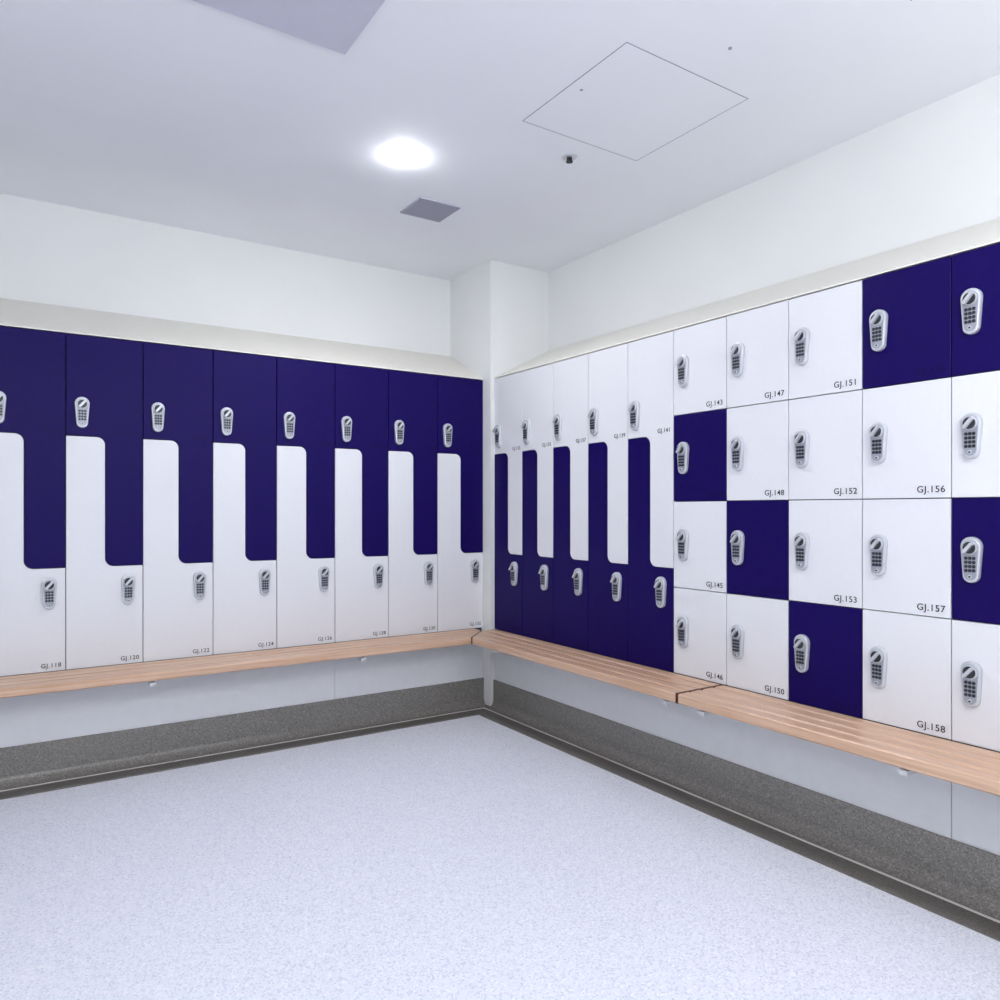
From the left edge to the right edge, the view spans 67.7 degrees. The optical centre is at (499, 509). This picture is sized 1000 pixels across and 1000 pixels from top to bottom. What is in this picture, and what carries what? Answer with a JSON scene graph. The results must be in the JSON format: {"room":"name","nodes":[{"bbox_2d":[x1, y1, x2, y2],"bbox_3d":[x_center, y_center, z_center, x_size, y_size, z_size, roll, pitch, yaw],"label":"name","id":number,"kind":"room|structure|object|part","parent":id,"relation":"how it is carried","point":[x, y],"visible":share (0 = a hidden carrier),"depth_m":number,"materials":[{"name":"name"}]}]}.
{"room":"changing room","nodes":[
{"label":"changing room","id":0,"kind":"room"},
{"bbox_2d":[0,193,449,355],"bbox_3d":[-1.777,-0.145,3.693,4.470,2.540,0.100,0,0,-33],"label":"wall","id":1,"kind":"structure","parent":0,"point":[53,254],"depth_m":3.81,"materials":[{"name":"paint"}]},
{"bbox_2d":[450,260,547,705],"bbox_3d":[-0.010,-0.145,4.524,0.406,2.540,0.458,0,0,-33],"label":"column","id":2,"kind":"structure","parent":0,"point":[499,310],"depth_m":4.29,"materials":[{"name":"paint"}]},
{"bbox_2d":[0,715,999,999],"bbox_3d":[-0.334,1.175,1.506,4.470,0.100,5.340,0,0,-33],"label":"floor","id":3,"kind":"structure","parent":0,"point":[477,857],"depth_m":2.20,"materials":[{"name":"plastic"}]},
{"bbox_2d":[0,298,482,747],"bbox_3d":[-1.800,0.089,3.368,3.854,2.072,0.412,0,0,-33],"label":"lockers","id":4,"kind":"object","parent":3,"relation":"on","point":[170,489],"visible":1,"depth_m":3.50,"materials":[{"name":"white laminate"}]},
{"bbox_3d":[-1.958,-0.251,3.069,0.293,0.985,0.018,0,0,-33],"label":"door","id":5,"kind":"part","parent":4,"relation":"part of","materials":[{"name":"blue laminate"}]},
{"bbox_3d":[-1.958,0.180,3.069,0.293,0.987,0.018,0,0,-33],"label":"door","id":6,"kind":"part","parent":4,"relation":"part of","materials":[{"name":"white laminate"}]},
{"bbox_3d":[-1.710,-0.251,3.232,0.293,0.985,0.018,0,0,-33],"label":"door","id":7,"kind":"part","parent":4,"relation":"part of","materials":[{"name":"blue laminate"}]},
{"bbox_3d":[-1.710,0.180,3.232,0.293,0.987,0.018,0,0,-33],"label":"door","id":8,"kind":"part","parent":4,"relation":"part of","materials":[{"name":"white laminate"}]},
{"bbox_3d":[-1.464,0.860,3.397,1.480,0.330,0.018,0,0,-33],"label":"plinth panel","id":9,"kind":"part","parent":4,"relation":"part of","materials":[{"name":"white laminate"}]},
{"bbox_3d":[-1.463,-0.251,3.396,0.293,0.985,0.018,0,0,-33],"label":"door","id":10,"kind":"part","parent":4,"relation":"part of","materials":[{"name":"blue laminate"}]},
{"bbox_3d":[-1.463,0.180,3.396,0.293,0.987,0.018,0,0,-33],"label":"door","id":11,"kind":"part","parent":4,"relation":"part of","materials":[{"name":"white laminate"}]},
{"bbox_2d":[0,628,479,698],"bbox_3d":[-1.658,0.716,3.101,3.776,0.087,0.258,0,0,-33],"label":"wooden bench","id":12,"kind":"object","parent":4,"relation":"attached to","point":[150,672],"visible":0.86,"depth_m":3.29,"materials":[{"name":"brown wood"}]},
{"bbox_3d":[-1.216,-0.251,3.559,0.293,0.985,0.018,0,0,-33],"label":"door","id":13,"kind":"part","parent":4,"relation":"part of","materials":[{"name":"blue laminate"}]},
{"bbox_3d":[-1.216,0.180,3.559,0.293,0.987,0.018,0,0,-33],"label":"door","id":14,"kind":"part","parent":4,"relation":"part of","materials":[{"name":"white laminate"}]},
{"bbox_3d":[-0.968,-0.251,3.722,0.293,0.985,0.018,0,0,-33],"label":"door","id":15,"kind":"part","parent":4,"relation":"part of","materials":[{"name":"blue laminate"}]},
{"bbox_3d":[-0.968,0.180,3.722,0.293,0.987,0.018,0,0,-33],"label":"door","id":16,"kind":"part","parent":4,"relation":"part of","materials":[{"name":"white laminate"}]},
{"bbox_3d":[-0.721,0.180,3.885,0.293,0.987,0.018,0,0,-33],"label":"door","id":17,"kind":"part","parent":4,"relation":"part of","materials":[{"name":"white laminate"}]},
{"bbox_3d":[-0.721,-0.251,3.885,0.293,0.985,0.018,0,0,-33],"label":"door","id":18,"kind":"part","parent":4,"relation":"part of","materials":[{"name":"blue laminate"}]},
{"bbox_3d":[-0.474,0.860,4.050,0.887,0.330,0.018,0,0,-33],"label":"plinth panel","id":19,"kind":"part","parent":4,"relation":"part of","materials":[{"name":"white laminate"}]},
{"bbox_3d":[-0.473,-0.251,4.048,0.293,0.985,0.018,0,0,-33],"label":"door","id":20,"kind":"part","parent":4,"relation":"part of","materials":[{"name":"blue laminate"}]},
{"bbox_3d":[-0.473,0.180,4.048,0.293,0.987,0.018,0,0,-33],"label":"door","id":21,"kind":"part","parent":4,"relation":"part of","materials":[{"name":"white laminate"}]},
{"bbox_3d":[-0.225,-0.251,4.212,0.293,0.985,0.018,0,0,-33],"label":"door","id":22,"kind":"part","parent":4,"relation":"part of","materials":[{"name":"blue laminate"}]},
{"bbox_3d":[-0.225,0.180,4.212,0.293,0.987,0.018,0,0,-33],"label":"door","id":23,"kind":"part","parent":4,"relation":"part of","materials":[{"name":"white laminate"}]},
{"bbox_2d":[0,678,485,799],"bbox_3d":[-1.663,1.044,3.176,3.889,0.162,0.167,0,0,-33],"label":"baseboard","id":24,"kind":"structure","parent":3,"relation":"on","point":[40,767],"depth_m":3.46,"materials":[{"name":"grey stone"}]},
{"bbox_2d":[479,680,999,941],"bbox_3d":[1.181,1.044,2.278,0.167,0.162,4.759,0,0,-33],"label":"baseboard","id":25,"kind":"structure","parent":3,"relation":"on","point":[958,882],"depth_m":2.60,"materials":[{"name":"grey stone"}]},
{"bbox_2d":[495,218,999,855],"bbox_3d":[1.389,0.089,2.393,0.412,2.072,4.640,0,0,-33],"label":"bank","id":26,"kind":"object","parent":3,"relation":"on","point":[837,428],"visible":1,"depth_m":2.46,"materials":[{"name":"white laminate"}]},
{"bbox_2d":[472,629,722,704],"bbox_3d":[0.312,0.716,3.479,0.258,0.087,1.610,0,0,-33],"label":"wooden bench","id":27,"kind":"object","parent":26,"relation":"attached to","point":[662,684],"visible":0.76,"depth_m":3.23,"materials":[{"name":"brown wood"}]},
{"bbox_2d":[493,296,732,673],"bbox_3d":[0.487,-0.126,3.760,0.412,1.642,1.364,0,0,-33],"label":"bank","id":28,"kind":"object","parent":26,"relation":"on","point":[583,430],"visible":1,"depth_m":3.52,"materials":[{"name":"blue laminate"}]},
{"bbox_3d":[0.051,0.180,4.126,0.018,0.987,0.270,0,0,-33],"label":"door","id":29,"kind":"part","parent":28,"relation":"part of","materials":[{"name":"blue laminate"}]},
{"bbox_3d":[0.051,-0.251,4.126,0.018,0.985,0.270,0,0,-33],"label":"door","id":30,"kind":"part","parent":28,"relation":"part of","materials":[{"name":"white laminate"}]},
{"bbox_3d":[0.201,0.180,3.898,0.018,0.987,0.270,0,0,-33],"label":"door","id":31,"kind":"part","parent":28,"relation":"part of","materials":[{"name":"blue laminate"}]},
{"bbox_3d":[0.201,-0.251,3.898,0.018,0.985,0.270,0,0,-33],"label":"door","id":32,"kind":"part","parent":28,"relation":"part of","materials":[{"name":"white laminate"}]},
{"bbox_3d":[0.351,0.180,3.670,0.018,0.987,0.270,0,0,-33],"label":"door","id":33,"kind":"part","parent":28,"relation":"part of","materials":[{"name":"blue laminate"}]},
{"bbox_3d":[0.351,-0.251,3.670,0.018,0.985,0.270,0,0,-33],"label":"door","id":34,"kind":"part","parent":28,"relation":"part of","materials":[{"name":"white laminate"}]},
{"bbox_3d":[0.501,0.180,3.442,0.018,0.987,0.270,0,0,-33],"label":"door","id":35,"kind":"part","parent":28,"relation":"part of","materials":[{"name":"blue laminate"}]},
{"bbox_3d":[0.501,-0.251,3.442,0.018,0.985,0.270,0,0,-33],"label":"door","id":36,"kind":"part","parent":28,"relation":"part of","materials":[{"name":"white laminate"}]},
{"bbox_3d":[0.652,0.180,3.215,0.018,0.987,0.270,0,0,-33],"label":"door","id":37,"kind":"part","parent":28,"relation":"part of","materials":[{"name":"blue laminate"}]},
{"bbox_3d":[0.652,-0.251,3.215,0.018,0.985,0.270,0,0,-33],"label":"door","id":38,"kind":"part","parent":28,"relation":"part of","materials":[{"name":"white laminate"}]},
{"bbox_3d":[0.802,0.142,2.987,0.018,0.352,0.270,0,0,-33],"label":"locker door","id":39,"kind":"part","parent":26,"relation":"part of","materials":[{"name":"white laminate"}]},
{"bbox_3d":[0.802,0.497,2.987,0.018,0.352,0.270,0,0,-33],"label":"locker door","id":40,"kind":"part","parent":26,"relation":"part of","materials":[{"name":"white laminate"}]},
{"bbox_3d":[0.802,-0.212,2.987,0.018,0.352,0.270,0,0,-33],"label":"locker door","id":41,"kind":"part","parent":26,"relation":"part of","materials":[{"name":"blue laminate"}]},
{"bbox_3d":[0.802,-0.568,2.987,0.018,0.352,0.270,0,0,-33],"label":"locker door","id":42,"kind":"part","parent":26,"relation":"part of","materials":[{"name":"white laminate"}]},
{"bbox_3d":[0.654,0.860,3.215,0.018,0.330,2.454,0,0,-33],"label":"plinth panel","id":43,"kind":"part","parent":26,"relation":"part of","materials":[{"name":"white laminate"}]},
{"bbox_3d":[0.953,0.142,2.759,0.018,0.352,0.270,0,0,-33],"label":"locker door","id":44,"kind":"part","parent":26,"relation":"part of","materials":[{"name":"blue laminate"}]},
{"bbox_3d":[0.953,-0.212,2.759,0.018,0.352,0.270,0,0,-33],"label":"locker door","id":45,"kind":"part","parent":26,"relation":"part of","materials":[{"name":"white laminate"}]},
{"bbox_3d":[0.953,0.497,2.759,0.018,0.352,0.270,0,0,-33],"label":"locker door","id":46,"kind":"part","parent":26,"relation":"part of","materials":[{"name":"white laminate"}]},
{"bbox_3d":[0.953,-0.568,2.759,0.018,0.352,0.270,0,0,-33],"label":"locker door","id":47,"kind":"part","parent":26,"relation":"part of","materials":[{"name":"white laminate"}]},
{"bbox_3d":[1.103,0.142,2.531,0.018,0.352,0.270,0,0,-33],"label":"locker door","id":48,"kind":"part","parent":26,"relation":"part of","materials":[{"name":"white laminate"}]},
{"bbox_3d":[1.103,-0.212,2.531,0.018,0.352,0.270,0,0,-33],"label":"locker door","id":49,"kind":"part","parent":26,"relation":"part of","materials":[{"name":"white laminate"}]},
{"bbox_3d":[1.103,0.497,2.531,0.018,0.352,0.270,0,0,-33],"label":"locker door","id":50,"kind":"part","parent":26,"relation":"part of","materials":[{"name":"blue laminate"}]},
{"bbox_3d":[1.103,-0.568,2.531,0.018,0.352,0.270,0,0,-33],"label":"locker door","id":51,"kind":"part","parent":26,"relation":"part of","materials":[{"name":"white laminate"}]},
{"bbox_2d":[677,685,999,795],"bbox_3d":[1.591,0.716,1.538,0.258,0.087,3.034,0,0,-33],"label":"wooden bench","id":52,"kind":"object","parent":26,"relation":"attached to","point":[969,766],"visible":1,"depth_m":2.23,"materials":[{"name":"brown wood"}]},
{"bbox_3d":[1.253,0.142,2.303,0.018,0.352,0.270,0,0,-33],"label":"locker door","id":53,"kind":"part","parent":26,"relation":"part of","materials":[{"name":"white laminate"}]},
{"bbox_3d":[1.253,0.497,2.303,0.018,0.352,0.270,0,0,-33],"label":"locker door","id":54,"kind":"part","parent":26,"relation":"part of","materials":[{"name":"white laminate"}]},
{"bbox_3d":[1.253,-0.212,2.303,0.018,0.352,0.270,0,0,-33],"label":"locker door","id":55,"kind":"part","parent":26,"relation":"part of","materials":[{"name":"white laminate"}]},
{"bbox_3d":[1.253,-0.568,2.303,0.018,0.352,0.270,0,0,-33],"label":"locker door","id":56,"kind":"part","parent":26,"relation":"part of","materials":[{"name":"blue laminate"}]},
{"bbox_3d":[1.931,0.860,1.278,0.018,0.330,2.182,0,0,-33],"label":"plinth panel","id":57,"kind":"part","parent":26,"relation":"part of","materials":[{"name":"white laminate"}]},
{"bbox_3d":[1.403,0.497,2.075,0.018,0.352,0.270,0,0,-33],"label":"locker door","id":58,"kind":"part","parent":26,"relation":"part of","materials":[{"name":"white laminate"}]},
{"bbox_3d":[1.403,0.142,2.075,0.018,0.352,0.270,0,0,-33],"label":"locker door","id":59,"kind":"part","parent":26,"relation":"part of","materials":[{"name":"blue laminate"}]},
{"bbox_3d":[1.403,-0.212,2.075,0.018,0.352,0.270,0,0,-33],"label":"locker door","id":60,"kind":"part","parent":26,"relation":"part of","materials":[{"name":"white laminate"}]},
{"bbox_3d":[1.403,-0.568,2.075,0.018,0.352,0.270,0,0,-33],"label":"locker door","id":61,"kind":"part","parent":26,"relation":"part of","materials":[{"name":"blue laminate"}]},
{"bbox_2d":[0,0,999,280],"bbox_3d":[-0.334,-1.465,1.506,4.470,0.100,5.340,0,0,-33],"label":"ceiling","id":62,"kind":"structure","parent":0,"point":[184,114],"depth_m":2.61,"materials":[{"name":"paint"}]},
{"bbox_2d":[192,0,384,53],"bbox_3d":[-0.564,-1.412,1.905,0.586,0.006,0.580,0,0,-33],"label":"panel","id":63,"kind":"object","parent":62,"relation":"attached to","point":[335,25],"depth_m":2.13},
{"bbox_2d":[390,149,417,162],"bbox_3d":[-0.383,-1.409,2.982,0.112,0.011,0.112,0,0,-33],"label":"recessed light","id":64,"kind":"object","parent":62,"relation":"in","point":[400,155],"visible":1,"depth_m":2.96,"materials":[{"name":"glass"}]},
{"bbox_2d":[400,197,460,221],"bbox_3d":[-0.329,-1.412,3.512,0.212,0.006,0.207,0,0,-33],"label":"ceiling air vent","id":65,"kind":"object","parent":62,"relation":"in","point":[425,208],"depth_m":3.50,"materials":[{"name":"grey metal"}]},
{"bbox_2d":[561,153,576,163],"bbox_3d":[0.278,-1.404,2.988,0.064,0.022,0.064,0,0,-33],"label":"sprinkler","id":66,"kind":"object","parent":62,"relation":"attached to","point":[568,157],"visible":1,"depth_m":2.98,"materials":[{"name":"silver metal"}]},
{"bbox_2d":[523,42,747,160],"bbox_3d":[0.468,-1.413,2.638,0.564,0.003,0.548,0,0,-33],"label":"access hatch","id":67,"kind":"object","parent":62,"relation":"in","point":[633,103],"depth_m":2.60,"materials":[{"name":"white paint"}]},
{"bbox_2d":[548,74,999,350],"bbox_3d":[1.517,-0.145,2.667,0.100,2.540,5.240,0,0,-33],"label":"wall","id":68,"kind":"structure","parent":0,"point":[932,170],"depth_m":3.01,"materials":[{"name":"paint"}]}
]}

